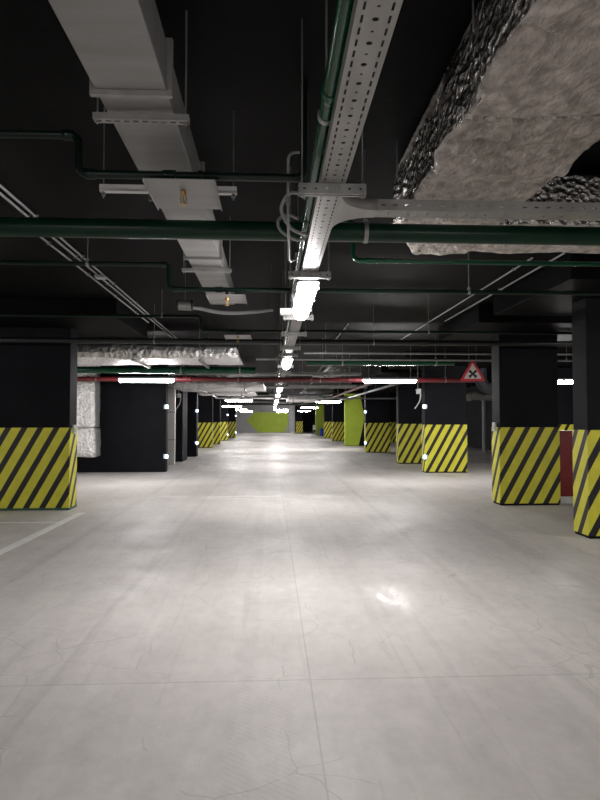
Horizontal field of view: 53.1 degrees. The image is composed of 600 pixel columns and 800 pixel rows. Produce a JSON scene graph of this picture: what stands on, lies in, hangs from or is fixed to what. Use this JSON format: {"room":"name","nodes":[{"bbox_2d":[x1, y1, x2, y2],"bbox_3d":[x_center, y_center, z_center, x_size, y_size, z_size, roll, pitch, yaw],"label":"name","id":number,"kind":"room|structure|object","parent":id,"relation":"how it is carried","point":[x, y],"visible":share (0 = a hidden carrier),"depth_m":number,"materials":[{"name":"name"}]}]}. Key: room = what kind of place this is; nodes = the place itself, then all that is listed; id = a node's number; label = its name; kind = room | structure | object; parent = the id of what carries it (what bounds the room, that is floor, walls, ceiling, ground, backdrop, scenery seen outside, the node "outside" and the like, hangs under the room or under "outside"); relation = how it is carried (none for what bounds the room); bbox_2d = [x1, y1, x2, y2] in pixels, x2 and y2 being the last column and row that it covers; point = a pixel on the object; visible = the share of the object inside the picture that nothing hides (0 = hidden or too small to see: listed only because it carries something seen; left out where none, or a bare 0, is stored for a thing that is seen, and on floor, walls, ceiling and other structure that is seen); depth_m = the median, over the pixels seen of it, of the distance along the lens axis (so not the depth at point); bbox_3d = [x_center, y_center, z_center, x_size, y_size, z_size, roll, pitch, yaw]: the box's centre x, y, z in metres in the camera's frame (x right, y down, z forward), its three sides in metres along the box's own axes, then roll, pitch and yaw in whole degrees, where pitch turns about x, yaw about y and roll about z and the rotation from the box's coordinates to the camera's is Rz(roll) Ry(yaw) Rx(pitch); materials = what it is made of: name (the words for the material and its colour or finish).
{"room":"parking garage","nodes":[
{"label":"parking garage","id":0,"kind":"room"},
{"bbox_2d":[236,405,289,432],"bbox_3d":[-6.769,2.189,69.864,12.380,3.250,0.315,0,-2,-3],"label":"wall","id":1,"kind":"structure","parent":0,"point":[262,418],"depth_m":69.83,"materials":[{"name":"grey paint"}]},
{"bbox_2d":[0,432,599,799],"bbox_3d":[-1.131,2.698,33.913,20.200,0.200,84.000,0,-2,-3],"label":"floor","id":2,"kind":"structure","parent":0,"point":[305,615],"depth_m":4.10,"materials":[{"name":"concrete"}]},
{"bbox_2d":[0,522,57,522],"bbox_3d":[-5.673,1.734,8.424,4.480,0.003,0.080,0,-2,-3],"label":"parking line","id":3,"kind":"object","parent":2,"relation":"on","point":[0,522],"visible":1,"depth_m":8.50,"materials":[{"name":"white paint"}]},
{"bbox_2d":[0,513,83,554],"bbox_3d":[-3.221,1.622,5.110,0.120,0.003,8.620,0,-2,-3],"label":"parking line","id":4,"kind":"object","parent":2,"relation":"on","point":[26,539],"visible":1,"depth_m":7.61,"materials":[{"name":"white paint"}]},
{"bbox_2d":[0,298,146,510],"bbox_3d":[-4.430,0.160,9.899,3.300,3.250,2.260,0,-2,-3],"label":"pillar","id":5,"kind":"structure","parent":2,"relation":"on","point":[38,381],"depth_m":9.71,"materials":[{"name":"paint"}]},
{"bbox_2d":[72,425,76,433],"bbox_3d":[-3.719,0.485,9.902,0.044,0.150,0.120,0,-2,-3],"label":"reflector","id":6,"kind":"object","parent":5,"relation":"attached to","point":[74,427],"visible":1,"depth_m":9.85,"materials":[{"name":"grey plastic"}]},
{"bbox_2d":[77,364,168,471],"bbox_3d":[-5.207,0.397,16.907,3.020,3.250,0.378,0,-2,-3],"label":"pillar","id":7,"kind":"structure","parent":2,"relation":"on","point":[133,415],"depth_m":16.81,"materials":[{"name":"paint"}]},
{"bbox_2d":[168,365,175,464],"bbox_3d":[-4.245,0.492,19.714,0.310,3.250,0.220,0,-2,-3],"label":"pillar","id":8,"kind":"structure","parent":2,"relation":"on","point":[171,391],"depth_m":19.61,"materials":[{"name":"grey paint"}]},
{"bbox_2d":[175,375,187,461],"bbox_3d":[-4.891,0.555,21.584,1.500,3.250,1.200,0,-2,-3],"label":"pillar","id":9,"kind":"structure","parent":2,"relation":"on","point":[181,411],"depth_m":21.02,"materials":[{"name":"paint"}]},
{"bbox_2d":[187,375,197,456],"bbox_3d":[-4.911,0.640,24.095,1.700,3.250,0.578,0,-2,-3],"label":"pillar","id":10,"kind":"structure","parent":2,"relation":"on","point":[192,397],"depth_m":23.91,"materials":[{"name":"paint"}]},
{"bbox_2d":[198,394,212,447],"bbox_3d":[-5.234,0.903,31.853,2.600,3.250,2.260,0,-2,-3],"label":"pillar","id":11,"kind":"structure","parent":2,"relation":"on","point":[205,403],"depth_m":31.68,"materials":[{"name":"paint"}]},
{"bbox_2d":[213,397,220,443],"bbox_3d":[-5.454,1.058,36.446,2.600,3.250,2.260,0,-2,-3],"label":"pillar","id":12,"kind":"structure","parent":2,"relation":"on","point":[216,402],"depth_m":36.28,"materials":[{"name":"paint"}]},
{"bbox_2d":[221,399,227,440],"bbox_3d":[-5.752,1.267,42.635,2.600,3.250,2.260,0,-2,-3],"label":"pillar","id":13,"kind":"structure","parent":2,"relation":"on","point":[224,410],"depth_m":42.47,"materials":[{"name":"paint"}]},
{"bbox_2d":[228,401,235,437],"bbox_3d":[-6.102,1.514,49.922,2.600,3.250,2.260,0,-2,-3],"label":"pillar","id":14,"kind":"structure","parent":2,"relation":"on","point":[231,410],"depth_m":49.75,"materials":[{"name":"paint"}]},
{"bbox_2d":[289,405,294,432],"bbox_3d":[-0.904,2.148,68.652,0.660,3.250,0.580,0,-2,-3],"label":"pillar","id":15,"kind":"structure","parent":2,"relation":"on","point":[292,407],"depth_m":68.41,"materials":[{"name":"grey paint"}]},
{"bbox_2d":[296,405,302,432],"bbox_3d":[-0.077,2.065,66.221,0.736,3.250,0.376,0,-2,-3],"label":"pillar","id":16,"kind":"structure","parent":2,"relation":"on","point":[299,415],"depth_m":66.03,"materials":[{"name":"paint"}]},
{"bbox_2d":[307,403,323,434],"bbox_3d":[1.935,1.798,58.312,2.340,3.250,2.260,0,-2,-3],"label":"pillar","id":17,"kind":"structure","parent":2,"relation":"on","point":[319,412],"depth_m":58.12,"materials":[{"name":"paint"}]},
{"bbox_2d":[319,428,323,435],"bbox_3d":[2.075,3.009,56.395,0.568,0.700,0.568,0,-2,-3],"label":"drum","id":18,"kind":"object","parent":2,"relation":"on","point":[321,431],"visible":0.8,"depth_m":56.16,"materials":[{"name":"blue plastic"}]},
{"bbox_2d":[324,399,331,437],"bbox_3d":[2.356,1.487,49.127,2.280,3.250,2.260,0,-2,-3],"label":"pillar","id":19,"kind":"structure","parent":2,"relation":"on","point":[327,408],"depth_m":48.93,"materials":[{"name":"paint"}]},
{"bbox_2d":[332,395,343,440],"bbox_3d":[2.691,1.240,41.839,2.390,3.250,2.260,0,-2,-3],"label":"pillar","id":20,"kind":"structure","parent":2,"relation":"on","point":[337,408],"depth_m":41.65,"materials":[{"name":"paint"}]},
{"bbox_2d":[330,388,363,445],"bbox_3d":[3.136,0.987,34.356,2.640,3.250,2.260,0,-2,-3],"label":"pillar","id":21,"kind":"structure","parent":2,"relation":"on","point":[353,408],"depth_m":34.15,"materials":[{"name":"paint"}]},
{"bbox_2d":[345,382,395,452],"bbox_3d":[3.491,0.744,27.169,2.600,3.250,2.260,0,-2,-3],"label":"pillar","id":22,"kind":"structure","parent":2,"relation":"on","point":[376,411],"depth_m":26.97,"materials":[{"name":"paint"}]},
{"bbox_2d":[390,392,395,441],"bbox_3d":[6.198,1.172,39.806,2.500,3.250,2.260,0,-2,-3],"label":"pillar","id":23,"kind":"structure","parent":2,"relation":"on","point":[392,394],"depth_m":39.60,"materials":[{"name":"paint"}]},
{"bbox_2d":[370,366,421,463],"bbox_3d":[3.858,0.510,20.263,2.650,3.250,2.260,0,-2,-3],"label":"pillar","id":24,"kind":"structure","parent":2,"relation":"on","point":[408,418],"depth_m":20.06,"materials":[{"name":"paint"}]},
{"bbox_2d":[389,351,491,472],"bbox_3d":[4.034,0.394,16.809,2.670,3.250,2.260,0,-2,-3],"label":"pillar","id":25,"kind":"structure","parent":2,"relation":"on","point":[444,415],"depth_m":16.61,"materials":[{"name":"paint"}]},
{"bbox_2d":[482,400,485,452],"bbox_3d":[8.223,1.082,26.804,0.238,2.550,0.238,0,-2,-3],"label":"vent pipe","id":26,"kind":"object","parent":2,"relation":"on","point":[484,401],"visible":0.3,"depth_m":26.73,"materials":[{"name":"grey metal"}]},
{"bbox_2d":[438,305,571,505],"bbox_3d":[3.963,0.179,10.462,2.480,3.250,2.260,0,-2,-3],"label":"pillar","id":27,"kind":"structure","parent":2,"relation":"on","point":[526,440],"depth_m":10.27,"materials":[{"name":"paint"}]},
{"bbox_2d":[492,422,496,430],"bbox_3d":[3.373,0.463,10.424,0.044,0.150,0.120,0,-2,-3],"label":"reflector","id":28,"kind":"object","parent":27,"relation":"attached to","point":[494,428],"visible":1,"depth_m":10.37,"materials":[{"name":"grey plastic"}]},
{"bbox_2d":[493,253,599,538],"bbox_3d":[4.250,0.082,7.604,2.780,3.250,2.260,0,-2,-3],"label":"pillar","id":29,"kind":"structure","parent":2,"relation":"on","point":[584,310],"depth_m":7.43,"materials":[{"name":"paint"}]},
{"bbox_2d":[557,355,572,429],"bbox_3d":[7.347,0.415,17.448,2.650,3.250,2.260,0,-2,-3],"label":"pillar","id":30,"kind":"structure","parent":2,"relation":"on","point":[565,369],"depth_m":17.29,"materials":[{"name":"paint"}]},
{"bbox_2d":[560,430,572,502],"bbox_3d":[4.799,1.175,10.639,0.630,1.270,0.340,0,-2,-3],"label":"cabinet","id":31,"kind":"object","parent":2,"relation":"on","point":[566,453],"visible":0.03,"depth_m":10.49,"materials":[{"name":"red metal"}]},
{"bbox_2d":[0,0,599,405],"bbox_3d":[-1.131,-0.775,34.031,20.200,0.250,84.000,0,-2,-3],"label":"ceiling","id":32,"kind":"structure","parent":0,"point":[244,56],"depth_m":4.24,"materials":[{"name":"paint"}]},
{"bbox_2d":[0,192,173,337],"bbox_3d":[-2.391,-1.601,5.449,0.040,0.032,17.000,0,-2,-3],"label":"conduit","id":33,"kind":"object","parent":32,"relation":"attached to","point":[1,194],"visible":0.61,"depth_m":6.53,"materials":[{"name":"grey metal"}]},
{"bbox_2d":[0,184,176,337],"bbox_3d":[-2.321,-1.601,5.452,0.040,0.032,17.000,0,-2,-3],"label":"conduit","id":34,"kind":"object","parent":32,"relation":"attached to","point":[1,186],"visible":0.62,"depth_m":6.37,"materials":[{"name":"grey metal"}]},
{"bbox_2d":[94,275,106,279],"bbox_3d":[-2.442,-1.504,7.346,0.120,0.036,0.120,0,-2,-3],"label":"junction box","id":35,"kind":"object","parent":34,"relation":"attached to","point":[98,277],"visible":1,"depth_m":7.29,"materials":[{"name":"grey paint"}]},
{"bbox_2d":[77,364,100,457],"bbox_3d":[-5.713,0.132,16.047,0.672,2.782,0.644,0,-2,-3],"label":"duct","id":36,"kind":"object","parent":32,"relation":"hanging from","point":[88,393],"visible":0.52,"depth_m":15.75,"materials":[{"name":"silver metal"}]},
{"bbox_2d":[40,237,148,322],"bbox_3d":[-2.635,-1.506,8.239,0.040,0.032,5.400,0,-2,-3],"label":"conduit","id":37,"kind":"object","parent":32,"relation":"attached to","point":[42,238],"visible":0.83,"depth_m":7.33,"materials":[{"name":"grey metal"}]},
{"bbox_2d":[48,0,236,304],"bbox_3d":[-0.661,-1.484,1.521,0.780,0.530,11.000,0,-2,-3],"label":"air duct","id":38,"kind":"object","parent":32,"relation":"hanging from","point":[125,53],"visible":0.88,"depth_m":2.46,"materials":[{"name":"metal"}]},
{"bbox_2d":[118,344,176,381],"bbox_3d":[-3.518,-0.870,13.885,1.320,0.928,0.172,0,-2,-3],"label":"strip light","id":39,"kind":"object","parent":32,"relation":"hanging from","point":[121,379],"visible":0.94,"depth_m":13.82,"materials":[{"name":"grey plastic"}]},
{"bbox_2d":[119,379,173,381],"bbox_3d":[-3.548,-0.444,13.869,1.250,0.075,0.144,0,-2,-3],"label":"diffuser","id":40,"kind":"object","parent":39,"relation":"attached to","point":[120,380],"depth_m":13.81,"materials":[{"name":"white plastic"}]},
{"bbox_2d":[0,79,307,210],"bbox_3d":[-3.303,-1.359,3.072,6.691,0.676,0.420,0,-2,-3],"label":"pipe","id":41,"kind":"object","parent":32,"relation":"hanging from","point":[171,189],"visible":0.97,"depth_m":3.12,"materials":[{"name":"black metal"}]},
{"bbox_2d":[77,328,242,368],"bbox_3d":[-4.876,-1.051,11.972,7.421,0.690,1.660,0,-2,-3],"label":"duct","id":42,"kind":"object","parent":32,"relation":"hanging from","point":[114,354],"visible":0.59,"depth_m":11.37,"materials":[{"name":"silver metal"}]},
{"bbox_2d":[77,366,255,374],"bbox_3d":[-4.813,-0.962,13.225,7.650,0.783,0.186,0,-2,-3],"label":"pipe","id":43,"kind":"object","parent":32,"relation":"hanging from","point":[185,370],"visible":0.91,"depth_m":13.25,"materials":[{"name":"green metal"}]},
{"bbox_2d":[176,375,180,408],"bbox_3d":[-4.141,-0.389,20.450,0.191,1.440,0.080,0,-2,-3],"label":"hanging cable","id":44,"kind":"object","parent":32,"relation":"hanging from","point":[178,394],"visible":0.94,"depth_m":20.41,"materials":[{"name":"grey plastic"}]},
{"bbox_2d":[172,375,266,393],"bbox_3d":[-2.502,-0.705,19.237,2.867,0.890,2.360,0,-2,-3],"label":"duct","id":45,"kind":"object","parent":32,"relation":"hanging from","point":[203,387],"visible":0.85,"depth_m":18.16,"materials":[{"name":"silver metal"}]},
{"bbox_2d":[177,263,272,314],"bbox_3d":[-0.851,-1.269,6.864,1.091,0.599,0.121,0,-2,-3],"label":"flexible duct","id":46,"kind":"object","parent":32,"relation":"hanging from","point":[181,305],"visible":1,"depth_m":6.84,"materials":[{"name":"grey metal"}]},
{"bbox_2d":[198,391,256,396],"bbox_3d":[-3.006,-0.544,25.168,2.437,0.810,1.660,0,-2,-3],"label":"duct","id":47,"kind":"object","parent":32,"relation":"hanging from","point":[242,393],"visible":0.5,"depth_m":24.45,"materials":[{"name":"silver metal"}]},
{"bbox_2d":[222,399,241,406],"bbox_3d":[-4.485,0.009,39.853,1.320,0.928,0.172,0,-2,-3],"label":"strip light","id":48,"kind":"object","parent":32,"relation":"hanging from","point":[224,399],"visible":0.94,"depth_m":39.79,"materials":[{"name":"white plastic"}]},
{"bbox_2d":[225,399,253,400],"bbox_3d":[-2.811,-0.395,27.927,1.320,0.928,0.172,0,-2,-3],"label":"strip light","id":49,"kind":"object","parent":32,"relation":"hanging from","point":[225,399],"visible":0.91,"depth_m":27.85,"materials":[{"name":"white plastic"}]},
{"bbox_2d":[229,400,303,401],"bbox_3d":[-1.349,-0.163,39.609,6.700,0.596,0.133,0,-2,-3],"label":"pipe","id":50,"kind":"object","parent":32,"relation":"hanging from","point":[252,400],"visible":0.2,"depth_m":39.50,"materials":[{"name":"grey metal"}]},
{"bbox_2d":[173,354,360,375],"bbox_3d":[-0.867,-0.964,16.019,5.000,0.590,0.304,0,-2,-3],"label":"cable tray","id":51,"kind":"object","parent":32,"relation":"hanging from","point":[257,373],"visible":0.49,"depth_m":15.90,"materials":[{"name":"metal"}]},
{"bbox_2d":[173,374,359,375],"bbox_3d":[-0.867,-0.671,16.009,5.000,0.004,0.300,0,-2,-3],"label":"pipe","id":52,"kind":"object","parent":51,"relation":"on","point":[173,374],"depth_m":15.88,"materials":[{"name":"metal"}]},
{"bbox_2d":[227,402,315,402],"bbox_3d":[-1.516,-0.119,41.002,6.900,0.590,0.304,0,-2,-3],"label":"cable tray","id":53,"kind":"object","parent":32,"relation":"hanging from","point":[227,402],"visible":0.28,"depth_m":40.81,"materials":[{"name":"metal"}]},
{"bbox_2d":[227,402,266,402],"bbox_3d":[-1.516,0.174,40.992,6.900,0.004,0.300,0,-2,-3],"label":"tray","id":54,"kind":"object","parent":53,"relation":"on","point":[227,402],"depth_m":40.81,"materials":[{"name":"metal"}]},
{"bbox_2d":[215,394,332,398],"bbox_3d":[-1.467,-0.325,34.600,6.820,0.610,1.360,0,-2,-3],"label":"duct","id":55,"kind":"object","parent":32,"relation":"hanging from","point":[216,397],"visible":0.33,"depth_m":34.12,"materials":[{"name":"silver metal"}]},
{"bbox_2d":[77,346,471,382],"bbox_3d":[-2.724,-0.868,14.544,13.950,0.881,0.142,0,-2,-3],"label":"pipe","id":56,"kind":"object","parent":32,"relation":"hanging from","point":[87,378],"visible":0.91,"depth_m":14.58,"materials":[{"name":"metal"}]},
{"bbox_2d":[237,404,319,404],"bbox_3d":[-1.678,0.114,47.497,6.600,0.616,0.133,0,-2,-3],"label":"pipe","id":57,"kind":"object","parent":32,"relation":"hanging from","point":[237,404],"visible":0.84,"depth_m":47.43,"materials":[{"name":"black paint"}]},
{"bbox_2d":[217,396,346,397],"bbox_3d":[-0.911,-0.422,31.525,6.800,0.625,0.111,0,-2,-3],"label":"pipe","id":58,"kind":"object","parent":32,"relation":"hanging from","point":[217,396],"visible":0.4,"depth_m":31.41,"materials":[{"name":"grey metal"}]},
{"bbox_2d":[0,304,571,345],"bbox_3d":[-0.446,-1.169,9.334,18.000,0.633,0.104,0,-2,-3],"label":"pipe","id":59,"kind":"object","parent":32,"relation":"hanging from","point":[206,341],"visible":1,"depth_m":9.30,"materials":[{"name":"metal"}]},
{"bbox_2d":[0,294,571,341],"bbox_3d":[-0.899,-1.159,8.339,14.000,0.720,0.420,0,-2,-3],"label":"pipe","id":60,"kind":"object","parent":32,"relation":"hanging from","point":[237,336],"visible":1,"depth_m":8.28,"materials":[{"name":"metal"}]},
{"bbox_2d":[280,241,291,314],"bbox_3d":[-0.138,-1.216,5.845,0.110,0.775,0.080,0,-2,-3],"label":"strip light","id":61,"kind":"object","parent":32,"relation":"attached to","point":[283,311],"visible":0.89,"depth_m":5.82,"materials":[{"name":"white plastic"}]},
{"bbox_2d":[209,375,366,387],"bbox_3d":[-0.579,-0.743,22.536,6.200,0.590,0.304,0,-2,-3],"label":"cable tray","id":62,"kind":"object","parent":32,"relation":"hanging from","point":[209,375],"visible":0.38,"depth_m":22.42,"materials":[{"name":"metal"}]},
{"bbox_2d":[286,151,299,261],"bbox_3d":[-0.035,-1.288,3.645,0.121,0.779,0.780,0,-2,-3],"label":"conduit","id":63,"kind":"object","parent":32,"relation":"hanging from","point":[288,198],"visible":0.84,"depth_m":3.26,"materials":[{"name":"grey metal"}]},
{"bbox_2d":[0,149,599,245],"bbox_3d":[-0.187,-1.347,3.943,14.000,0.642,0.153,0,-2,-3],"label":"pipe","id":64,"kind":"object","parent":32,"relation":"hanging from","point":[365,232],"visible":0.96,"depth_m":3.90,"materials":[{"name":"metal"}]},
{"bbox_2d":[0,238,599,305],"bbox_3d":[-0.774,-1.248,5.734,14.000,0.718,0.420,0,-2,-3],"label":"pipe","id":65,"kind":"object","parent":32,"relation":"hanging from","point":[212,298],"visible":0.99,"depth_m":5.67,"materials":[{"name":"metal"}]},
{"bbox_2d":[286,382,323,402],"bbox_3d":[0.220,-0.376,28.072,1.677,0.950,2.160,0,-2,-3],"label":"duct","id":66,"kind":"object","parent":32,"relation":"hanging from","point":[291,398],"visible":0.95,"depth_m":27.08,"materials":[{"name":"silver metal"}]},
{"bbox_2d":[273,0,353,408],"bbox_3d":[-1.353,-0.353,32.503,0.071,0.695,73.000,0,-2,-3],"label":"pipe","id":67,"kind":"object","parent":32,"relation":"hanging from","point":[343,8],"visible":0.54,"depth_m":2.20,"materials":[{"name":"green metal"}]},
{"bbox_2d":[289,354,339,403],"bbox_3d":[-0.107,-0.372,38.774,0.088,0.234,46.600,0,-2,-3],"label":"pipe","id":68,"kind":"object","parent":32,"relation":"hanging from","point":[328,367],"visible":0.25,"depth_m":19.31,"materials":[{"name":"grey metal"}]},
{"bbox_2d":[288,384,356,386],"bbox_3d":[0.664,-0.797,17.489,2.000,0.823,0.066,0,-2,-3],"label":"conduit","id":69,"kind":"object","parent":32,"relation":"hanging from","point":[302,385],"visible":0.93,"depth_m":17.46,"materials":[{"name":"metal"}]},
{"bbox_2d":[311,338,336,379],"bbox_3d":[0.511,-0.890,13.077,0.585,0.936,0.060,0,-2,-3],"label":"bracket","id":70,"kind":"object","parent":32,"relation":"hanging from","point":[314,375],"visible":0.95,"depth_m":13.06,"materials":[{"name":"metal"}]},
{"bbox_2d":[318,400,341,402],"bbox_3d":[1.443,-0.324,30.032,1.320,0.928,0.172,0,-2,-3],"label":"strip light","id":71,"kind":"object","parent":32,"relation":"hanging from","point":[322,401],"visible":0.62,"depth_m":29.98,"materials":[{"name":"white plastic"}]},
{"bbox_2d":[318,401,340,402],"bbox_3d":[1.413,0.102,30.016,1.250,0.075,0.144,0,-2,-3],"label":"diffuser","id":72,"kind":"object","parent":71,"relation":"attached to","point":[321,401],"depth_m":29.96,"materials":[{"name":"white plastic"}]},
{"bbox_2d":[273,0,402,410],"bbox_3d":[-1.288,-0.296,32.504,0.301,0.810,73.000,0,-2,-3],"label":"cable tray","id":73,"kind":"object","parent":32,"relation":"hanging from","point":[372,24],"visible":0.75,"depth_m":2.22,"materials":[{"name":"metal"}]},
{"bbox_2d":[282,357,292,368],"bbox_3d":[-0.222,-0.635,10.278,0.172,0.129,1.260,0,-2,-3],"label":"strip light","id":74,"kind":"object","parent":73,"relation":"attached to","point":[286,362],"visible":0.94,"depth_m":9.79,"materials":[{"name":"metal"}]},
{"bbox_2d":[276,191,307,240],"bbox_3d":[-0.025,-1.053,3.443,0.225,0.227,0.257,1,-2,-20],"label":"conduit","id":75,"kind":"object","parent":73,"relation":"attached to","point":[283,216],"visible":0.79,"depth_m":3.43,"materials":[{"name":"grey"}]},
{"bbox_2d":[292,279,319,319],"bbox_3d":[0.035,-0.816,4.938,0.172,0.129,1.260,0,-2,-3],"label":"strip light","id":76,"kind":"object","parent":73,"relation":"attached to","point":[306,289],"visible":0.92,"depth_m":4.58,"materials":[{"name":"grey plastic"}]},
{"bbox_2d":[296,398,395,398],"bbox_3d":[2.345,-0.506,24.171,5.000,0.953,0.066,0,-2,-3],"label":"conduit","id":77,"kind":"object","parent":32,"relation":"hanging from","point":[296,398],"visible":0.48,"depth_m":24.10,"materials":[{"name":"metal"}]},
{"bbox_2d":[330,383,373,397],"bbox_3d":[1.622,-0.668,20.481,0.099,0.880,11.310,0,-2,-3],"label":"pipe","id":78,"kind":"object","parent":32,"relation":"hanging from","point":[366,384],"visible":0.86,"depth_m":18.75,"materials":[{"name":"grey metal"}]},
{"bbox_2d":[327,373,417,404],"bbox_3d":[2.418,-0.480,27.880,0.111,0.755,24.600,0,-2,-3],"label":"pipe","id":79,"kind":"object","parent":32,"relation":"hanging from","point":[391,384],"visible":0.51,"depth_m":21.32,"materials":[{"name":"grey metal"}]},
{"bbox_2d":[307,336,454,365],"bbox_3d":[1.718,-1.041,12.739,3.150,0.658,0.186,0,-2,-3],"label":"pipe","id":80,"kind":"object","parent":32,"relation":"hanging from","point":[309,363],"visible":0.86,"depth_m":12.68,"materials":[{"name":"metal"}]},
{"bbox_2d":[363,345,418,382],"bbox_3d":[2.146,-0.861,14.156,1.320,0.928,0.172,0,-2,-3],"label":"strip light","id":81,"kind":"object","parent":32,"relation":"hanging from","point":[365,380],"visible":0.91,"depth_m":14.09,"materials":[{"name":"white plastic"}]},
{"bbox_2d":[363,380,415,382],"bbox_3d":[2.116,-0.435,14.140,1.250,0.075,0.144,0,-2,-3],"label":"diffuser","id":82,"kind":"object","parent":81,"relation":"attached to","point":[365,381],"depth_m":14.08,"materials":[{"name":"white plastic"}]},
{"bbox_2d":[256,333,571,361],"bbox_3d":[2.526,-1.086,12.079,6.800,0.612,0.044,0,-2,-3],"label":"conduit","id":83,"kind":"object","parent":32,"relation":"hanging from","point":[276,358],"visible":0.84,"depth_m":12.02,"materials":[{"name":"metal"}]},
{"bbox_2d":[415,366,420,408],"bbox_3d":[3.212,-0.501,16.399,0.191,1.490,0.080,0,-2,-3],"label":"hanging cable","id":84,"kind":"object","parent":32,"relation":"hanging from","point":[418,391],"visible":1,"depth_m":16.35,"materials":[{"name":"grey plastic"}]},
{"bbox_2d":[304,323,571,354],"bbox_3d":[3.168,-1.131,11.209,6.200,0.582,0.044,0,-2,-3],"label":"conduit","id":85,"kind":"object","parent":32,"relation":"hanging from","point":[325,352],"visible":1,"depth_m":11.13,"materials":[{"name":"metal"}]},
{"bbox_2d":[331,197,599,228],"bbox_3d":[2.802,-1.298,3.176,5.243,0.790,0.505,0,-2,-3],"label":"cable tray","id":86,"kind":"object","parent":32,"relation":"hanging from","point":[349,208],"visible":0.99,"depth_m":3.04,"materials":[{"name":"metal"}]},
{"bbox_2d":[400,257,532,339],"bbox_3d":[2.373,-1.437,10.280,0.040,0.032,7.400,0,-2,-3],"label":"conduit","id":87,"kind":"object","parent":32,"relation":"attached to","point":[531,258],"visible":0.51,"depth_m":8.56,"materials":[{"name":"grey metal"}]},
{"bbox_2d":[340,220,599,266],"bbox_3d":[3.248,-1.315,4.558,6.080,0.663,0.045,0,-2,-3],"label":"drain pipe","id":88,"kind":"object","parent":32,"relation":"hanging from","point":[355,258],"visible":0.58,"depth_m":4.44,"materials":[{"name":"metal"}]},
{"bbox_2d":[461,361,484,380],"bbox_3d":[4.189,-0.883,14.562,0.590,0.850,0.028,0,-2,-3],"label":"warning sign","id":89,"kind":"object","parent":32,"relation":"hanging from","point":[472,373],"visible":0.94,"depth_m":14.54,"materials":[{"name":"red"}]},
{"bbox_2d":[466,384,491,400],"bbox_3d":[7.280,-0.477,23.456,2.421,1.060,1.260,0,-2,-3],"label":"duct","id":90,"kind":"object","parent":32,"relation":"hanging from","point":[472,395],"visible":0.33,"depth_m":22.88,"materials":[{"name":"silver metal"}]},
{"bbox_2d":[475,367,491,394],"bbox_3d":[6.580,-0.665,18.971,2.239,0.988,0.478,0,-2,-3],"label":"duct","id":91,"kind":"object","parent":32,"relation":"hanging from","point":[485,386],"visible":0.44,"depth_m":18.77,"materials":[{"name":"grey metal"}]},
{"bbox_2d":[392,0,599,254],"bbox_3d":[3.329,-1.500,1.600,5.229,0.493,6.826,0,-2,-3],"label":"duct","id":92,"kind":"object","parent":32,"relation":"hanging from","point":[517,102],"visible":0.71,"depth_m":2.80,"materials":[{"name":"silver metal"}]},
{"bbox_2d":[445,252,564,321],"bbox_3d":[2.714,-1.494,8.595,0.040,0.032,4.400,0,-2,-3],"label":"conduit","id":93,"kind":"object","parent":32,"relation":"attached to","point":[563,253],"visible":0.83,"depth_m":7.84,"materials":[{"name":"grey metal"}]},
{"bbox_2d":[558,378,572,383],"bbox_3d":[6.301,-0.854,14.356,1.320,0.928,0.172,0,-2,-3],"label":"strip light","id":94,"kind":"object","parent":32,"relation":"hanging from","point":[560,380],"visible":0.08,"depth_m":14.29,"materials":[{"name":"white plastic"}]},
{"bbox_2d":[558,380,572,383],"bbox_3d":[6.271,-0.428,14.340,1.250,0.075,0.144,0,-2,-3],"label":"diffuser","id":95,"kind":"object","parent":94,"relation":"attached to","point":[559,381],"depth_m":14.28,"materials":[{"name":"white plastic"}]},
{"bbox_2d":[295,406,314,431],"bbox_3d":[3.043,2.400,76.096,7.820,3.250,0.200,0,-2,-3],"label":"wall","id":96,"kind":"structure","parent":0,"point":[308,417],"depth_m":75.89,"materials":[{"name":"paint"}]},
{"bbox_2d":[466,386,491,449],"bbox_3d":[9.058,0.991,34.460,0.200,3.250,84.000,0,-2,-3],"label":"wall","id":97,"kind":"structure","parent":0,"point":[474,407],"depth_m":30.87,"materials":[{"name":"paint"}]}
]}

